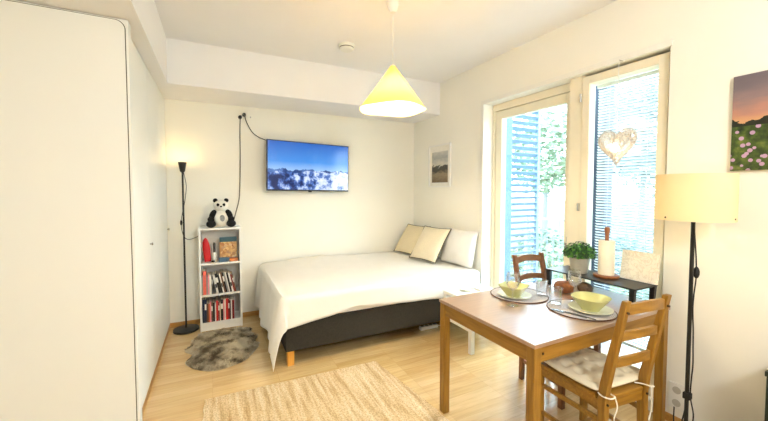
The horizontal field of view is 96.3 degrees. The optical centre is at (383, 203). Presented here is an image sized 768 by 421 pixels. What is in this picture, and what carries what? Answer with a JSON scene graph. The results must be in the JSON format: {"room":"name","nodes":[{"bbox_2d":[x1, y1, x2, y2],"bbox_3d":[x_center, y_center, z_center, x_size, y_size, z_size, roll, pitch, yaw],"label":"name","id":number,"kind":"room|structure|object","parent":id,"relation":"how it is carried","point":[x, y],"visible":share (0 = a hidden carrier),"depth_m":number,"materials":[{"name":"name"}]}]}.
{"room":"studio apartment","nodes":[
{"label":"studio apartment","id":0,"kind":"room"},
{"bbox_2d":[164,99,413,322],"bbox_3d":[-1.771,-0.090,3.865,5.050,2.780,0.100,-1,3,-26],"label":"wall","id":1,"kind":"structure","parent":0,"point":[377,207],"depth_m":4.02,"materials":[{"name":"white paint"}]},
{"bbox_2d":[170,310,258,327],"bbox_3d":[-0.912,1.259,4.283,2.990,0.050,0.012,-1,3,-26],"label":"baseboard","id":2,"kind":"structure","parent":1,"relation":"attached to","point":[250,313],"depth_m":3.72,"materials":[{"name":"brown wood"}]},
{"bbox_2d":[234,118,240,217],"bbox_3d":[-1.649,-0.364,3.849,0.104,1.182,0.027,-1,2,-12],"label":"power cable","id":3,"kind":"object","parent":1,"relation":"attached to","point":[240,118],"visible":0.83,"depth_m":3.86,"materials":[{"name":"black plastic"}]},
{"bbox_2d":[155,38,439,122],"bbox_3d":[-1.656,-1.270,3.471,4.950,0.390,0.620,-1,3,-26],"label":"ceiling beam","id":4,"kind":"structure","parent":1,"relation":"attached to","point":[196,72],"depth_m":3.47,"materials":[{"name":"paint"}]},
{"bbox_2d":[266,139,348,191],"bbox_3d":[-0.907,-0.431,4.147,1.020,0.587,0.105,-1,2,-33],"label":"television","id":5,"kind":"object","parent":1,"relation":"attached to","point":[290,165],"visible":1,"depth_m":4.07,"materials":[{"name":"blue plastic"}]},
{"bbox_2d":[154,0,616,82],"bbox_3d":[-0.353,-1.400,0.940,5.050,0.080,6.500,-1,3,-26],"label":"ceiling","id":6,"kind":"structure","parent":0,"point":[437,41],"depth_m":2.81,"materials":[{"name":"paint"}]},
{"bbox_2d":[16,0,166,82],"bbox_3d":[-1.538,-1.124,-0.037,2.050,0.390,5.780,-1,3,-26],"label":"trim","id":7,"kind":"structure","parent":6,"relation":"attached to","point":[148,36],"depth_m":2.05,"materials":[{"name":"paint"}]},
{"bbox_2d":[338,42,354,52],"bbox_3d":[-0.343,-1.426,3.154,0.155,0.051,0.155,-1,3,-26],"label":"smoke detector","id":8,"kind":"object","parent":6,"relation":"attached to","point":[346,47],"visible":1,"depth_m":3.11,"materials":[{"name":"white plastic"}]},
{"bbox_2d":[360,0,425,116],"bbox_3d":[0.062,-1.039,2.415,0.470,0.763,0.470,-1,3,-26],"label":"pendant lamp","id":9,"kind":"object","parent":6,"relation":"hanging from","point":[392,96],"visible":1,"depth_m":2.37,"materials":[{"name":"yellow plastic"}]},
{"bbox_2d":[142,315,666,420],"bbox_3d":[-0.327,1.449,1.026,5.070,0.060,6.420,-1,3,-26],"label":"floor","id":10,"kind":"structure","parent":0,"point":[484,385],"depth_m":2.74,"materials":[{"name":"beige wood"}]},
{"bbox_2d":[0,0,142,420],"bbox_3d":[-1.881,0.194,1.752,1.012,2.387,0.100,-1,3,-26],"label":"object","id":11,"kind":"object","parent":10,"relation":"on","point":[70,321],"visible":1,"depth_m":1.80,"materials":[{"name":"paint"}]},
{"bbox_2d":[131,40,154,414],"bbox_3d":[-1.894,0.176,2.194,0.620,2.387,0.695,-1,3,-26],"label":"wardrobe","id":12,"kind":"object","parent":10,"relation":"on","point":[139,82],"visible":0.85,"depth_m":2.36,"materials":[{"name":"paint"}]},
{"bbox_2d":[146,67,169,373],"bbox_3d":[-2.282,0.143,2.979,0.620,2.387,1.048,-1,3,-26],"label":"wardrobe","id":13,"kind":"object","parent":10,"relation":"on","point":[155,100],"visible":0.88,"depth_m":3.00,"materials":[{"name":"paint"}]},
{"bbox_2d":[173,162,198,334],"bbox_3d":[-2.036,0.446,3.542,0.277,1.735,0.252,-1,3,-26],"label":"floor lamp","id":14,"kind":"object","parent":10,"relation":"on","point":[187,328],"visible":0.96,"depth_m":3.52,"materials":[{"name":"black metal"}]},
{"bbox_2d":[198,225,242,331],"bbox_3d":[-1.752,0.778,3.694,0.400,1.060,0.263,-1,3,-26],"label":"bookcase","id":15,"kind":"object","parent":10,"relation":"on","point":[213,234],"visible":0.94,"depth_m":3.70,"materials":[{"name":"white paint"}]},
{"bbox_2d":[202,297,204,322],"bbox_3d":[-1.884,1.107,3.593,0.019,0.240,0.142,-1,3,-26],"label":"book","id":16,"kind":"object","parent":15,"relation":"on","point":[203,298],"visible":0.86,"depth_m":3.53,"materials":[{"name":"paper"}]},
{"bbox_2d":[203,268,206,294],"bbox_3d":[-1.875,0.814,3.597,0.028,0.245,0.162,-1,3,-26],"label":"book","id":17,"kind":"object","parent":15,"relation":"on","point":[204,269],"visible":0.88,"depth_m":3.52,"materials":[{"name":"red paper"}]},
{"bbox_2d":[205,297,206,322],"bbox_3d":[-1.871,1.106,3.610,0.017,0.240,0.162,-1,3,-26],"label":"book","id":18,"kind":"object","parent":15,"relation":"on","point":[205,297],"visible":0.89,"depth_m":3.54,"materials":[{"name":"blue paper"}]},
{"bbox_2d":[202,238,210,261],"bbox_3d":[-1.852,0.484,3.592,0.078,0.254,0.050,-1,3,-26],"label":"case","id":19,"kind":"object","parent":15,"relation":"on","point":[206,247],"visible":1,"depth_m":3.58,"materials":[{"name":"plastic"}]},
{"bbox_2d":[206,272,207,294],"bbox_3d":[-1.861,0.836,3.616,0.011,0.200,0.182,-1,3,-26],"label":"book","id":20,"kind":"object","parent":15,"relation":"on","point":[206,272],"visible":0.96,"depth_m":3.54,"materials":[{"name":"paper"}]},
{"bbox_2d":[207,298,208,321],"bbox_3d":[-1.860,1.125,3.628,0.017,0.200,0.182,-1,3,-26],"label":"book","id":21,"kind":"object","parent":15,"relation":"on","point":[208,298],"visible":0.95,"depth_m":3.55,"materials":[{"name":"brown paper"}]},
{"bbox_2d":[207,273,209,294],"bbox_3d":[-1.839,0.836,3.604,0.015,0.200,0.142,-1,3,-26],"label":"book","id":22,"kind":"object","parent":15,"relation":"on","point":[208,273],"visible":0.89,"depth_m":3.54,"materials":[{"name":"paper"}]},
{"bbox_2d":[209,271,211,293],"bbox_3d":[-1.828,0.833,3.621,0.019,0.205,0.162,-1,3,-26],"label":"book","id":23,"kind":"object","parent":15,"relation":"on","point":[210,280],"visible":0.95,"depth_m":3.55,"materials":[{"name":"white paper"}]},
{"bbox_2d":[211,297,212,321],"bbox_3d":[-1.823,1.122,3.646,0.013,0.205,0.182,-1,3,-26],"label":"book","id":24,"kind":"object","parent":15,"relation":"on","point":[212,297],"visible":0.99,"depth_m":3.56,"materials":[{"name":"brown paper"}]},
{"bbox_2d":[213,299,214,321],"bbox_3d":[-1.799,1.125,3.636,0.019,0.200,0.142,-1,3,-26],"label":"book","id":25,"kind":"object","parent":15,"relation":"on","point":[213,299],"visible":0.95,"depth_m":3.57,"materials":[{"name":"black paper"}]},
{"bbox_2d":[213,242,216,261],"bbox_3d":[-1.780,0.508,3.607,0.036,0.204,0.036,-1,3,-26],"label":"bottle","id":26,"kind":"object","parent":15,"relation":"on","point":[214,244],"visible":0.87,"depth_m":3.60,"materials":[{"name":"white plastic"}]},
{"bbox_2d":[212,272,218,292],"bbox_3d":[-1.781,0.835,3.633,0.056,0.200,0.142,-1,3,-26],"label":"book","id":27,"kind":"object","parent":15,"relation":"on","point":[213,275],"visible":0.89,"depth_m":3.57,"materials":[{"name":"white paper"}]},
{"bbox_2d":[216,296,217,320],"bbox_3d":[-1.781,1.116,3.667,0.019,0.215,0.182,-1,3,-26],"label":"book","id":28,"kind":"object","parent":15,"relation":"on","point":[216,296],"visible":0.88,"depth_m":3.59,"materials":[{"name":"red paper"}]},
{"bbox_2d":[214,270,220,292],"bbox_3d":[-1.766,0.829,3.651,0.062,0.210,0.162,-1,3,-26],"label":"book","id":29,"kind":"object","parent":15,"relation":"on","point":[215,272],"visible":0.91,"depth_m":3.58,"materials":[{"name":"paper"}]},
{"bbox_2d":[218,298,219,320],"bbox_3d":[-1.757,1.124,3.656,0.013,0.200,0.142,-1,3,-26],"label":"book","id":30,"kind":"object","parent":15,"relation":"on","point":[218,298],"visible":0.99,"depth_m":3.59,"materials":[{"name":"paper"}]},
{"bbox_2d":[217,271,222,292],"bbox_3d":[-1.752,0.834,3.670,0.053,0.199,0.182,-1,3,-26],"label":"book","id":31,"kind":"object","parent":15,"relation":"on","point":[217,271],"visible":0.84,"depth_m":3.59,"materials":[{"name":"black paper"}]},
{"bbox_2d":[206,198,235,227],"bbox_3d":[-1.717,0.097,3.626,0.284,0.304,0.158,-1,3,-23],"label":"plush panda","id":32,"kind":"object","parent":15,"relation":"on","point":[220,217],"visible":1,"depth_m":3.59},
{"bbox_2d":[218,271,223,292],"bbox_3d":[-1.730,0.830,3.657,0.051,0.208,0.142,-1,3,-26],"label":"book","id":33,"kind":"object","parent":15,"relation":"on","point":[218,271],"visible":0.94,"depth_m":3.60,"materials":[{"name":"white paper"}]},
{"bbox_2d":[220,295,222,319],"bbox_3d":[-1.739,1.113,3.687,0.022,0.220,0.182,-1,3,-26],"label":"book","id":34,"kind":"object","parent":15,"relation":"on","point":[221,296],"visible":0.79,"depth_m":3.61,"materials":[{"name":"black paper"}]},
{"bbox_2d":[220,270,225,291],"bbox_3d":[-1.724,0.824,3.672,0.055,0.218,0.162,-1,3,-26],"label":"book","id":35,"kind":"object","parent":15,"relation":"on","point":[220,270],"visible":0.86,"depth_m":3.60,"materials":[{"name":"black paper"}]},
{"bbox_2d":[219,257,227,261],"bbox_3d":[-1.688,0.589,3.607,0.085,0.044,0.035,-1,3,-26],"label":"box","id":36,"kind":"object","parent":15,"relation":"on","point":[221,259],"visible":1,"depth_m":3.60,"materials":[{"name":"blue cardboard"}]},
{"bbox_2d":[223,296,224,319],"bbox_3d":[-1.714,1.116,3.678,0.011,0.215,0.142,-1,3,-26],"label":"book","id":37,"kind":"object","parent":15,"relation":"on","point":[223,296],"visible":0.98,"depth_m":3.62,"materials":[{"name":"pink paper"}]},
{"bbox_2d":[221,269,227,291],"bbox_3d":[-1.714,0.823,3.687,0.057,0.219,0.182,-1,3,-26],"label":"book","id":38,"kind":"object","parent":15,"relation":"on","point":[221,269],"visible":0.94,"depth_m":3.61,"materials":[{"name":"paper"}]},
{"bbox_2d":[224,295,225,319],"bbox_3d":[-1.708,1.113,3.692,0.011,0.220,0.162,-1,3,-26],"label":"book","id":39,"kind":"object","parent":15,"relation":"on","point":[224,295],"visible":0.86,"depth_m":3.62,"materials":[{"name":"beige paper"}]},
{"bbox_2d":[223,270,228,291],"bbox_3d":[-1.692,0.824,3.677,0.055,0.218,0.142,-1,3,-26],"label":"book","id":40,"kind":"object","parent":15,"relation":"on","point":[223,270],"visible":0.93,"depth_m":3.62,"materials":[{"name":"white paper"}]},
{"bbox_2d":[225,294,227,319],"bbox_3d":[-1.697,1.109,3.708,0.020,0.225,0.182,-1,3,-26],"label":"book","id":41,"kind":"object","parent":15,"relation":"on","point":[226,295],"visible":0.77,"depth_m":3.63,"materials":[{"name":"red paper"}]},
{"bbox_2d":[219,236,236,259],"bbox_3d":[-1.675,0.482,3.700,0.170,0.247,0.061,-1,3,-26],"label":"printed box","id":42,"kind":"object","parent":15,"relation":"on","point":[228,245],"visible":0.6,"depth_m":3.68,"materials":[{"name":"cardboard"}]},
{"bbox_2d":[225,269,231,291],"bbox_3d":[-1.676,0.825,3.707,0.058,0.214,0.182,-1,3,-26],"label":"book","id":43,"kind":"object","parent":15,"relation":"on","point":[225,269],"visible":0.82,"depth_m":3.63,"materials":[{"name":"black paper"}]},
{"bbox_2d":[228,296,229,318],"bbox_3d":[-1.672,1.115,3.698,0.013,0.215,0.142,-1,3,-26],"label":"book","id":44,"kind":"object","parent":15,"relation":"on","point":[228,296],"visible":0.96,"depth_m":3.64,"materials":[{"name":"paper"}]},
{"bbox_2d":[229,296,230,318],"bbox_3d":[-1.665,1.122,3.714,0.011,0.200,0.162,-1,3,-26],"label":"book","id":45,"kind":"object","parent":15,"relation":"on","point":[229,296],"visible":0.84,"depth_m":3.64,"materials":[{"name":"paper"}]},
{"bbox_2d":[227,270,233,291],"bbox_3d":[-1.651,0.828,3.696,0.055,0.209,0.142,-1,3,-26],"label":"book","id":46,"kind":"object","parent":15,"relation":"on","point":[227,270],"visible":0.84,"depth_m":3.64,"materials":[{"name":"white paper"}]},
{"bbox_2d":[231,296,233,318],"bbox_3d":[-1.634,1.122,3.718,0.020,0.200,0.142,-1,3,-26],"label":"book","id":47,"kind":"object","parent":15,"relation":"on","point":[231,296],"visible":0.91,"depth_m":3.65,"materials":[{"name":"paper"}]},
{"bbox_2d":[230,257,237,260],"bbox_3d":[-1.597,0.592,3.653,0.080,0.034,0.035,-1,3,-26],"label":"box","id":48,"kind":"object","parent":15,"relation":"on","point":[231,258],"visible":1,"depth_m":3.64,"materials":[{"name":"orange cardboard"}]},
{"bbox_2d":[184,326,259,370],"bbox_3d":[-1.491,1.308,3.185,0.674,0.039,0.915,-1,3,-26],"label":"sheepskin rug","id":49,"kind":"object","parent":10,"relation":"on","point":[214,350],"visible":1,"depth_m":3.09,"materials":[{"name":"fur"}]},
{"bbox_2d":[202,361,448,420],"bbox_3d":[-0.258,1.375,1.943,1.443,0.010,1.643,-1,3,-26],"label":"jute rug","id":50,"kind":"object","parent":10,"relation":"on","point":[368,391],"visible":1,"depth_m":2.35,"materials":[{"name":"beige wicker"}]},
{"bbox_2d":[281,298,440,365],"bbox_3d":[-0.204,1.016,3.843,2.000,0.572,1.350,-1,3,-26],"label":"bed","id":51,"kind":"object","parent":10,"relation":"on","point":[357,322],"visible":0.18,"depth_m":3.08,"materials":[{"name":"fabric"}]},
{"bbox_2d":[254,251,479,371],"bbox_3d":[-0.236,0.963,3.766,2.127,0.625,1.432,-1,3,-26],"label":"bedspread","id":52,"kind":"object","parent":51,"relation":"on","point":[291,293],"visible":0.96,"depth_m":3.30,"materials":[{"name":"fabric"}]},
{"bbox_2d":[394,224,430,253],"bbox_3d":[0.363,0.468,4.510,0.265,0.357,0.448,-2,3,-36],"label":"throw cushion","id":53,"kind":"object","parent":52,"relation":"on","point":[410,236],"visible":0.68,"depth_m":4.47,"materials":[{"name":"beige fabric"}]},
{"bbox_2d":[409,226,451,263],"bbox_3d":[0.542,0.473,4.070,0.274,0.373,0.438,-2,3,-38],"label":"throw cushion","id":54,"kind":"object","parent":52,"relation":"on","point":[428,247],"visible":1,"depth_m":3.99,"materials":[{"name":"fabric"}]},
{"bbox_2d":[441,227,478,268],"bbox_3d":[0.843,0.493,3.891,0.175,0.400,0.520,-1,3,-30],"label":"pillow","id":55,"kind":"object","parent":52,"relation":"on","point":[459,247],"visible":0.93,"depth_m":3.78,"materials":[{"name":"white fabric"}]},
{"bbox_2d":[419,323,439,330],"bbox_3d":[0.602,1.288,3.730,0.159,0.037,0.564,2,3,42],"label":"power strip","id":56,"kind":"object","parent":10,"relation":"on","point":[432,325],"visible":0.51,"depth_m":3.59,"materials":[{"name":"white plastic"}]},
{"bbox_2d":[443,284,493,354],"bbox_3d":[0.888,1.087,3.306,0.480,0.475,0.415,-1,3,-26],"label":"side table","id":57,"kind":"object","parent":10,"relation":"on","point":[452,292],"visible":0.2,"depth_m":3.22,"materials":[{"name":"white paint"}]},
{"bbox_2d":[450,319,467,330],"bbox_3d":[0.888,1.122,3.308,0.460,0.025,0.329,-1,3,-26],"label":"shelf","id":58,"kind":"object","parent":57,"relation":"attached to","point":[451,320],"depth_m":3.17,"materials":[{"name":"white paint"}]},
{"bbox_2d":[459,286,473,291],"bbox_3d":[0.802,0.837,3.357,0.140,0.020,0.140,-1,3,-26],"label":"dish","id":59,"kind":"object","parent":57,"relation":"on","point":[462,288],"visible":1,"depth_m":3.37,"materials":[{"name":"ceramic"}]},
{"bbox_2d":[472,285,490,290],"bbox_3d":[0.964,0.833,3.392,0.140,0.024,0.120,-1,3,-26],"label":"folded cloth","id":60,"kind":"object","parent":57,"relation":"on","point":[478,287],"visible":0.94,"depth_m":3.37,"materials":[{"name":"white fabric"}]},
{"bbox_2d":[439,278,669,420],"bbox_3d":[1.054,0.998,2.187,1.180,0.745,0.750,-1,3,-26],"label":"dining table","id":61,"kind":"object","parent":10,"relation":"on","point":[536,334],"visible":0.59,"depth_m":1.93,"materials":[{"name":"brown wood"}]},
{"bbox_2d":[490,287,548,303],"bbox_3d":[0.912,0.616,2.324,0.369,0.006,0.369,-1,3,-26],"label":"placemat","id":62,"kind":"object","parent":61,"relation":"on","point":[537,297],"visible":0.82,"depth_m":2.26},
{"bbox_2d":[498,290,531,298],"bbox_3d":[0.867,0.607,2.279,0.210,0.017,0.210,-1,3,-26],"label":"plate","id":63,"kind":"object","parent":62,"relation":"on","point":[525,295],"visible":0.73,"depth_m":2.25,"materials":[{"name":"ceramic"}]},
{"bbox_2d":[498,281,529,297],"bbox_3d":[0.858,0.574,2.273,0.169,0.070,0.169,2,3,44],"label":"bowl","id":64,"kind":"object","parent":63,"relation":"on","point":[516,292],"visible":0.98,"depth_m":2.26,"materials":[{"name":"yellow ceramic"}]},
{"bbox_2d":[553,280,573,292],"bbox_3d":[1.256,0.578,2.404,0.131,0.075,0.131,-1,3,-26],"label":"wicker basket","id":65,"kind":"object","parent":61,"relation":"on","point":[567,287],"visible":0.98,"depth_m":2.36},
{"bbox_2d":[546,299,617,321],"bbox_3d":[1.165,0.627,2.037,0.369,0.006,0.369,-1,3,-26],"label":"placemat","id":66,"kind":"object","parent":61,"relation":"on","point":[556,304],"visible":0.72,"depth_m":1.97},
{"bbox_2d":[551,308,586,318],"bbox_3d":[1.052,0.625,1.960,0.018,0.007,0.188,-2,3,-40],"label":"fork","id":67,"kind":"object","parent":66,"relation":"on","point":[552,308],"visible":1,"depth_m":1.96,"materials":[{"name":"metal"}]},
{"bbox_2d":[568,301,613,314],"bbox_3d":[1.210,0.618,2.014,0.230,0.017,0.230,-1,3,-26],"label":"plate","id":68,"kind":"object","parent":66,"relation":"on","point":[605,310],"visible":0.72,"depth_m":1.99,"materials":[{"name":"ceramic"}]},
{"bbox_2d":[571,291,611,311],"bbox_3d":[1.210,0.582,2.013,0.199,0.075,0.199,-2,3,-36],"label":"bowl","id":69,"kind":"object","parent":68,"relation":"on","point":[588,301],"visible":1,"depth_m":2.01,"materials":[{"name":"yellow ceramic"}]},
{"bbox_2d":[577,282,592,291],"bbox_3d":[1.388,0.581,2.374,0.096,0.071,0.095,-1,3,-26],"label":"wooden pot","id":70,"kind":"object","parent":61,"relation":"on","point":[583,286],"visible":0.77,"depth_m":2.34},
{"bbox_2d":[546,265,657,302],"bbox_3d":[1.468,0.558,2.375,0.250,0.119,0.617,-1,3,-26],"label":"shelf","id":71,"kind":"object","parent":61,"relation":"on","point":[633,286],"visible":0.86,"depth_m":2.22,"materials":[{"name":"black metal"}]},
{"bbox_2d":[562,241,597,273],"bbox_3d":[1.407,0.382,2.467,0.224,0.223,0.225,-1,3,-26],"label":"potted plant","id":72,"kind":"object","parent":71,"relation":"on","point":[578,263],"visible":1,"depth_m":2.42,"materials":[{"name":"green plant"}]},
{"bbox_2d":[593,227,619,279],"bbox_3d":[1.513,0.328,2.336,0.156,0.342,0.156,-1,3,-26],"label":"holder","id":73,"kind":"object","parent":71,"relation":"on","point":[606,229],"visible":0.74,"depth_m":2.32,"materials":[{"name":"brown wood"}]},
{"bbox_2d":[598,239,615,275],"bbox_3d":[1.513,0.365,2.338,0.097,0.231,0.097,-1,3,-26],"label":"roll","id":74,"kind":"object","parent":73,"relation":"on","point":[606,249],"visible":0.97,"depth_m":2.30,"materials":[{"name":"paper"}]},
{"bbox_2d":[620,249,660,284],"bbox_3d":[1.653,0.407,2.222,0.044,0.190,0.216,-1,3,-26],"label":"canvas","id":75,"kind":"object","parent":71,"relation":"on","point":[644,267],"visible":0.92,"depth_m":2.21},
{"bbox_2d":[512,252,600,409],"bbox_3d":[1.250,0.882,2.559,0.390,0.945,0.511,-1,3,-24],"label":"dining chair","id":76,"kind":"object","parent":10,"relation":"on","point":[526,257],"visible":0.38,"depth_m":2.67,"materials":[{"name":"brown wood"}]},
{"bbox_2d":[540,294,671,420],"bbox_3d":[1.171,0.911,1.873,0.390,0.945,0.511,-1,3,-20],"label":"dining chair","id":77,"kind":"object","parent":10,"relation":"on","point":[631,392],"visible":0.8,"depth_m":1.72,"materials":[{"name":"brown wood"}]},
{"bbox_2d":[544,348,654,420],"bbox_3d":[1.164,1.012,1.899,0.386,0.241,0.435,-1,3,-20],"label":"seat cushion","id":78,"kind":"object","parent":77,"relation":"on","point":[585,366],"visible":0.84,"depth_m":1.86,"materials":[{"name":"fabric"}]},
{"bbox_2d":[654,173,739,420],"bbox_3d":[1.684,0.613,1.875,0.389,1.540,0.334,-1,3,-26],"label":"floor lamp","id":79,"kind":"object","parent":10,"relation":"on","point":[693,198],"visible":1,"depth_m":1.74,"materials":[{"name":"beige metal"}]},
{"bbox_2d":[694,267,699,277],"bbox_3d":[1.688,0.373,1.858,0.028,0.064,0.028,-1,3,-26],"label":"switch","id":80,"kind":"object","parent":79,"relation":"attached to","point":[696,270],"depth_m":1.85,"materials":[{"name":"black plastic"}]},
{"bbox_2d":[764,370,767,420],"bbox_3d":[1.947,1.085,1.526,0.292,0.625,0.297,-1,3,-26],"label":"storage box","id":81,"kind":"object","parent":10,"relation":"on","point":[766,371],"visible":1,"depth_m":1.58,"materials":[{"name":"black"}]},
{"bbox_2d":[504,118,511,280],"bbox_3d":[1.316,-0.073,4.064,0.380,2.770,0.120,-1,3,-26],"label":"wall","id":82,"kind":"structure","parent":0,"point":[509,120],"depth_m":4.07,"materials":[{"name":"white paint"}]},
{"bbox_2d":[414,0,767,420],"bbox_3d":[1.950,0.014,2.082,0.240,2.840,6.400,-1,3,-26],"label":"wall","id":83,"kind":"structure","parent":0,"point":[715,42],"depth_m":2.06,"materials":[{"name":"white paint"}]},
{"bbox_2d":[428,142,451,186],"bbox_3d":[0.694,-0.471,4.309,0.021,0.535,0.460,-1,3,-26],"label":"framed picture","id":84,"kind":"object","parent":83,"relation":"attached to","point":[439,156],"visible":1,"depth_m":4.30,"materials":[{"name":"white paper"}]},
{"bbox_2d":[432,150,447,182],"bbox_3d":[0.698,-0.456,4.309,0.002,0.385,0.335,-1,3,-26],"label":"print","id":85,"kind":"object","parent":84,"relation":"attached to","point":[439,157],"depth_m":4.30},
{"bbox_2d":[494,92,569,287],"bbox_3d":[1.383,0.153,3.263,0.106,2.195,0.888,-1,3,-26],"label":"door","id":86,"kind":"structure","parent":83,"relation":"in","point":[563,99],"depth_m":3.57,"materials":[{"name":"paint"}]},
{"bbox_2d":[491,67,658,287],"bbox_3d":[1.520,0.135,2.959,0.150,2.285,1.630,-1,3,-26],"label":"trim","id":87,"kind":"structure","parent":83,"relation":"attached to","point":[575,87],"depth_m":2.78,"materials":[{"name":"paint"}]},
{"bbox_2d":[479,39,672,283],"bbox_3d":[1.399,0.147,2.919,0.012,2.385,1.692,-1,3,-26],"label":"trim","id":88,"kind":"structure","parent":83,"relation":"attached to","point":[667,43],"depth_m":3.08,"materials":[{"name":"paint"}]},
{"bbox_2d":[513,280,648,363],"bbox_3d":[2.360,1.394,3.569,1.760,0.120,3.800,-1,3,-26],"label":"balcony floor","id":89,"kind":"structure","parent":83,"relation":"attached to","point":[625,349],"depth_m":3.24,"materials":[{"name":"concrete"}]},
{"bbox_2d":[510,111,540,282],"bbox_3d":[1.724,-0.081,4.254,0.520,2.770,0.054,-1,3,-26],"label":"screen","id":90,"kind":"object","parent":89,"relation":"on","point":[537,118],"visible":0.68,"depth_m":4.27,"materials":[{"name":"white paint"}]},
{"bbox_2d":[524,217,653,299],"bbox_3d":[3.059,0.795,3.890,0.040,1.050,3.612,-1,3,-26],"label":"balcony railing","id":91,"kind":"object","parent":89,"relation":"on","point":[526,218],"visible":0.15,"depth_m":5.09,"materials":[{"name":"metal"}]},
{"bbox_2d":[591,82,614,342],"bbox_3d":[2.092,-0.044,3.352,0.120,2.770,0.185,-1,3,-26],"label":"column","id":92,"kind":"structure","parent":89,"relation":"on","point":[595,173],"depth_m":3.29,"materials":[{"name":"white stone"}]},
{"bbox_2d":[598,60,637,165],"bbox_3d":[1.607,-0.621,2.366,0.105,0.727,0.260,-1,3,-26],"label":"heart ornament","id":93,"kind":"object","parent":83,"relation":"hanging from","point":[616,149],"visible":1,"depth_m":2.36,"materials":[{"name":"white wicker"}]},
{"bbox_2d":[577,52,670,397],"bbox_3d":[1.694,0.158,2.483,0.091,2.250,0.586,-1,3,-26],"label":"window","id":94,"kind":"structure","parent":83,"relation":"in","point":[662,61],"depth_m":2.45,"materials":[{"name":"paint"}]},
{"bbox_2d":[594,69,658,350],"bbox_3d":[1.756,0.064,2.501,0.028,1.935,0.440,-1,3,-26],"label":"blind","id":95,"kind":"object","parent":94,"relation":"attached to","point":[654,72],"visible":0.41,"depth_m":2.47,"materials":[{"name":"white plastic"}]},
{"bbox_2d":[665,411,683,420],"bbox_3d":[1.840,1.350,2.076,0.012,0.050,6.388,-1,3,-26],"label":"baseboard","id":96,"kind":"structure","parent":83,"relation":"attached to","point":[669,417],"depth_m":2.15,"materials":[{"name":"brown wood"}]},
{"bbox_2d":[668,380,684,411],"bbox_3d":[1.811,1.193,2.126,0.014,0.160,0.085,-1,3,-26],"label":"wall socket","id":97,"kind":"object","parent":83,"relation":"attached to","point":[675,399],"visible":0.9,"depth_m":2.12,"materials":[{"name":"white plastic"}]},
{"bbox_2d":[672,386,680,393],"bbox_3d":[1.806,1.153,2.121,0.002,0.044,0.044,-1,3,-26],"label":"socket","id":98,"kind":"object","parent":97,"relation":"attached to","point":[675,389],"depth_m":2.12,"materials":[{"name":"white plastic"}]},
{"bbox_2d":[672,399,680,406],"bbox_3d":[1.806,1.233,2.124,0.002,0.044,0.044,-1,3,-26],"label":"socket","id":99,"kind":"object","parent":97,"relation":"attached to","point":[675,402],"depth_m":2.12,"materials":[{"name":"white plastic"}]},
{"bbox_2d":[730,70,767,170],"bbox_3d":[2.065,-0.416,1.536,0.020,0.505,0.752,-1,3,-26],"label":"print","id":100,"kind":"object","parent":83,"relation":"attached to","point":[749,134],"visible":1,"depth_m":1.80},
{"label":"outside","id":101,"kind":"structure","parent":0,"visible":0},
{"bbox_2d":[510,199,653,295],"bbox_3d":[20.050,0.976,32.287,55.500,0.100,100.000,-1,3,-26],"label":"ground","id":102,"kind":"structure","parent":101,"point":[555,208],"depth_m":24.13,"materials":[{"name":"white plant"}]},
{"bbox_2d":[510,249,523,279],"bbox_3d":[3.001,1.531,8.924,1.335,0.952,1.303,2,3,38],"label":"shrub","id":103,"kind":"object","parent":102,"relation":"on","point":[515,250],"visible":0.09,"depth_m":8.66,"materials":[{"name":"green plant"}]},
{"bbox_2d":[513,227,563,267],"bbox_3d":[4.817,1.351,10.423,1.782,1.276,1.732,-1,3,-26],"label":"shrub","id":104,"kind":"object","parent":102,"relation":"on","point":[550,242],"visible":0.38,"depth_m":10.30,"materials":[{"name":"green plant"}]},
{"bbox_2d":[512,111,566,239],"bbox_3d":[7.019,-1.199,15.034,3.489,5.683,3.507,-1,3,-26],"label":"tree","id":105,"kind":"object","parent":102,"relation":"on","point":[553,173],"visible":0.56,"depth_m":14.59,"materials":[{"name":"green plant"}]},
{"bbox_2d":[512,108,566,198],"bbox_3d":[10.270,-2.366,21.933,5.521,7.442,5.587,-1,3,-26],"label":"tree","id":106,"kind":"object","parent":102,"relation":"on","point":[543,113],"visible":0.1,"depth_m":21.42,"materials":[{"name":"green plant"}]},
{"bbox_2d":[538,244,563,280],"bbox_3d":[4.303,1.472,7.878,1.540,1.199,1.533,-2,3,-43],"label":"shrub","id":107,"kind":"object","parent":102,"relation":"on","point":[559,251],"visible":0.25,"depth_m":7.90,"materials":[{"name":"green plant"}]},
{"bbox_2d":[612,235,649,273],"bbox_3d":[6.124,1.431,8.916,1.650,1.249,1.694,-1,3,-26],"label":"shrub","id":108,"kind":"object","parent":102,"relation":"on","point":[619,235],"visible":0.09,"depth_m":8.64,"materials":[{"name":"green plant"}]},
{"bbox_2d":[615,265,648,299],"bbox_3d":[5.164,1.526,6.318,1.738,1.283,1.747,-1,3,-26],"label":"shrub","id":109,"kind":"object","parent":102,"relation":"on","point":[620,265],"visible":0.02,"depth_m":6.22,"materials":[{"name":"green plant"}]},
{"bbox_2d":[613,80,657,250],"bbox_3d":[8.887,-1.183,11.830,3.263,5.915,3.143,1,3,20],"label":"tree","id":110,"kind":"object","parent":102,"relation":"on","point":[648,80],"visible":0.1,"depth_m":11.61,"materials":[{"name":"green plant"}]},
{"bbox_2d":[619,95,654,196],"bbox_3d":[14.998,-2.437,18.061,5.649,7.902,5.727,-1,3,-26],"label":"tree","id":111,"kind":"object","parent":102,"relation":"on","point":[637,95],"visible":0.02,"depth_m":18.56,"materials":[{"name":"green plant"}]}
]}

